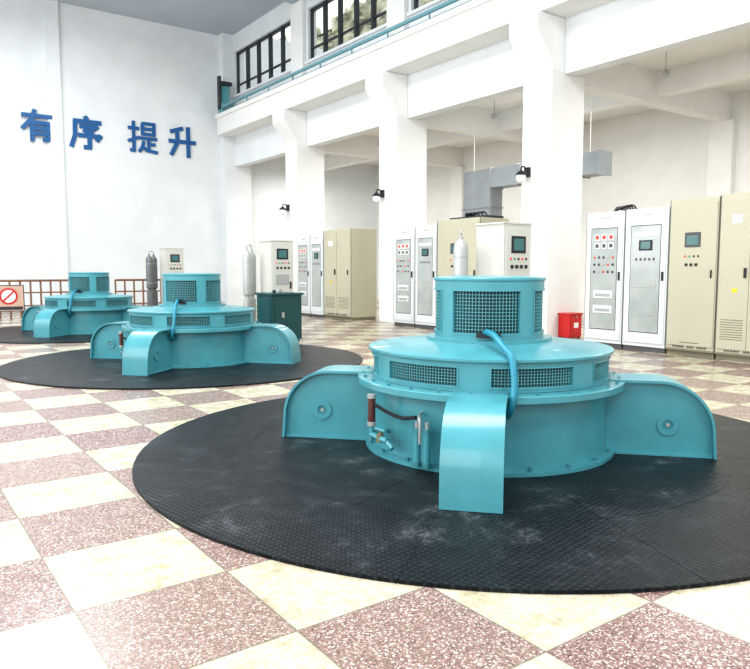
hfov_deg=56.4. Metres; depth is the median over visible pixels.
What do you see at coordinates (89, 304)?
hydro generator
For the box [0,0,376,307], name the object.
wall
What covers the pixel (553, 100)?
column
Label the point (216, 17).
ceiling
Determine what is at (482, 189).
ventilation duct
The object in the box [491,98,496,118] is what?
pendant lamp
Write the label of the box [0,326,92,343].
mat
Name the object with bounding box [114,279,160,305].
railing
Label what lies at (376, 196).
wall lamp
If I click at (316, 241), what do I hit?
tall cabinet
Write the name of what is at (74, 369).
mat
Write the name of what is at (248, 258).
pressure accumulator
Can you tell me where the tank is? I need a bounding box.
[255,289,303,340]
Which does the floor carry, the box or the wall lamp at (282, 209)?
the box
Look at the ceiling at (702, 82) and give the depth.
16.22 m
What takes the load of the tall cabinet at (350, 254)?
on the floor
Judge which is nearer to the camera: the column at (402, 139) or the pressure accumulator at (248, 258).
the pressure accumulator at (248, 258)
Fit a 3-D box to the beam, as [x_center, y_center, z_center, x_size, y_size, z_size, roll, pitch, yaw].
[3.936,-6.101,11.786,0.729,0.690,31.340,-4,6,-36]
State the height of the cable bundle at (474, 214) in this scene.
0.158 m
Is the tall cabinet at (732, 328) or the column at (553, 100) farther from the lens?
the column at (553, 100)
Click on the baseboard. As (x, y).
(221, 302)
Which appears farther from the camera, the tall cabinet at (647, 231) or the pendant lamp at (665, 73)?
the pendant lamp at (665, 73)
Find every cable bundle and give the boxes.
[450,211,503,218]
[612,204,636,211]
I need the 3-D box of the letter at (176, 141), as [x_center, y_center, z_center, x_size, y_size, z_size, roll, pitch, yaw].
[-6.588,-6.583,23.933,0.946,1.030,0.053,-4,6,-36]
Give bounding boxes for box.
[558,312,582,337]
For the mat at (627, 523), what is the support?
on the floor
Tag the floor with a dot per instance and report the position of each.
(92, 576)
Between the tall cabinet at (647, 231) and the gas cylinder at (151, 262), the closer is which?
the tall cabinet at (647, 231)
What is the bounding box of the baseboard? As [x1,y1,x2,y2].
[1,302,223,312]
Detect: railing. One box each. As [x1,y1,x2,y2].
[0,279,68,319]
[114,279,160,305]
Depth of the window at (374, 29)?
19.15 m
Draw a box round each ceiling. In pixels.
[55,0,298,34]
[319,29,749,170]
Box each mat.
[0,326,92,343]
[0,344,362,389]
[132,397,749,594]
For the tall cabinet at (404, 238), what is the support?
on the floor
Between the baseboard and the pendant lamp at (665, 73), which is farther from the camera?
the baseboard
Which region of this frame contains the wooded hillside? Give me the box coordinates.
[278,0,432,49]
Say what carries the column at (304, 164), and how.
on the floor
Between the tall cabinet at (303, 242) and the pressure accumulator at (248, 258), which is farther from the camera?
the tall cabinet at (303, 242)
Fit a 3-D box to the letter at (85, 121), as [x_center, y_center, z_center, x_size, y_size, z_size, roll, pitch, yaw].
[-9.130,-6.389,22.108,1.025,1.062,0.057,-4,6,-36]
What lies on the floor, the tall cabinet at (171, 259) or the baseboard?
the tall cabinet at (171, 259)
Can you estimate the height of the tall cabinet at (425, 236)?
2.270 m
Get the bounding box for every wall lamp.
[279,204,289,214]
[372,189,384,201]
[515,166,530,182]
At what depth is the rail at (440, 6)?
17.45 m
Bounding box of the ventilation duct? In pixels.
[462,94,611,216]
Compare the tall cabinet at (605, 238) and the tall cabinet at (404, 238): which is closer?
the tall cabinet at (605, 238)
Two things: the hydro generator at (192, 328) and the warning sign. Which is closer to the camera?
the hydro generator at (192, 328)
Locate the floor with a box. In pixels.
[0,301,749,668]
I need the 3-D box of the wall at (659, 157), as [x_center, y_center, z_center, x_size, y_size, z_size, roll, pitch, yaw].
[9.399,-2.978,16.253,0.500,5.950,31.700,-4,6,-36]
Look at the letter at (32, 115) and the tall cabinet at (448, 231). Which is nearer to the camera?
the tall cabinet at (448, 231)
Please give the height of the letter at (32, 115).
0.975 m
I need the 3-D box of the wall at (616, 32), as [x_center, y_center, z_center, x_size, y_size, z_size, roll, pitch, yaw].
[4.249,-7.043,12.148,0.300,4.500,31.700,-4,6,-36]
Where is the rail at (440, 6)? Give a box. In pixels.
[222,0,471,109]
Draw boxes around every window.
[232,22,290,98]
[304,0,386,64]
[407,0,444,16]
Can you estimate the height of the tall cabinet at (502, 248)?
1.860 m
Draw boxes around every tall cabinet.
[159,248,183,303]
[259,240,293,291]
[297,235,311,316]
[310,234,324,317]
[323,228,376,320]
[393,227,415,326]
[415,225,436,328]
[437,217,508,276]
[475,222,532,275]
[584,211,625,348]
[622,206,670,353]
[665,196,720,358]
[714,192,749,362]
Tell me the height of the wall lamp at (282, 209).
0.336 m
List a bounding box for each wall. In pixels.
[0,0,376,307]
[233,0,749,166]
[377,90,749,313]
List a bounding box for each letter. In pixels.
[20,108,51,141]
[69,115,102,149]
[127,120,157,154]
[168,126,195,157]
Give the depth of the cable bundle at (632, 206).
11.87 m
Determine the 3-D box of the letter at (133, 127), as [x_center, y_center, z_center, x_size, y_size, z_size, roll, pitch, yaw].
[-7.682,-6.514,23.143,0.995,1.015,0.060,-4,6,-36]
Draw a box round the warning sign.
[0,285,24,315]
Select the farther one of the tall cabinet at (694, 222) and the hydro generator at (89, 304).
the hydro generator at (89, 304)
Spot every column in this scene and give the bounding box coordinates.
[272,0,324,291]
[365,0,426,322]
[509,10,584,336]
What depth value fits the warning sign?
16.93 m
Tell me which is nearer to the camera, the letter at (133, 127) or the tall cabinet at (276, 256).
the tall cabinet at (276, 256)
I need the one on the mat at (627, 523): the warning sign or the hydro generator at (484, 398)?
the hydro generator at (484, 398)
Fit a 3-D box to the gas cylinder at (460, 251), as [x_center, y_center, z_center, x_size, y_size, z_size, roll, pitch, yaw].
[1.040,-0.381,8.543,0.183,1.792,0.451,1,5,6]
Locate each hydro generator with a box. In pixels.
[21,272,147,337]
[90,273,300,375]
[282,276,716,513]
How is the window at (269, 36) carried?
in the wall at (616, 32)
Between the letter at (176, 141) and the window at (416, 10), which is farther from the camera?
the letter at (176, 141)
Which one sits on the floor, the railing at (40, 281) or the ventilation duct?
the railing at (40, 281)
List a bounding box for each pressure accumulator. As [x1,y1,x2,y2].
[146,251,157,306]
[242,244,255,320]
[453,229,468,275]
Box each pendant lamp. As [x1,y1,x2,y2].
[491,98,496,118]
[661,51,669,77]
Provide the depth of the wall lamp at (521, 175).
13.32 m

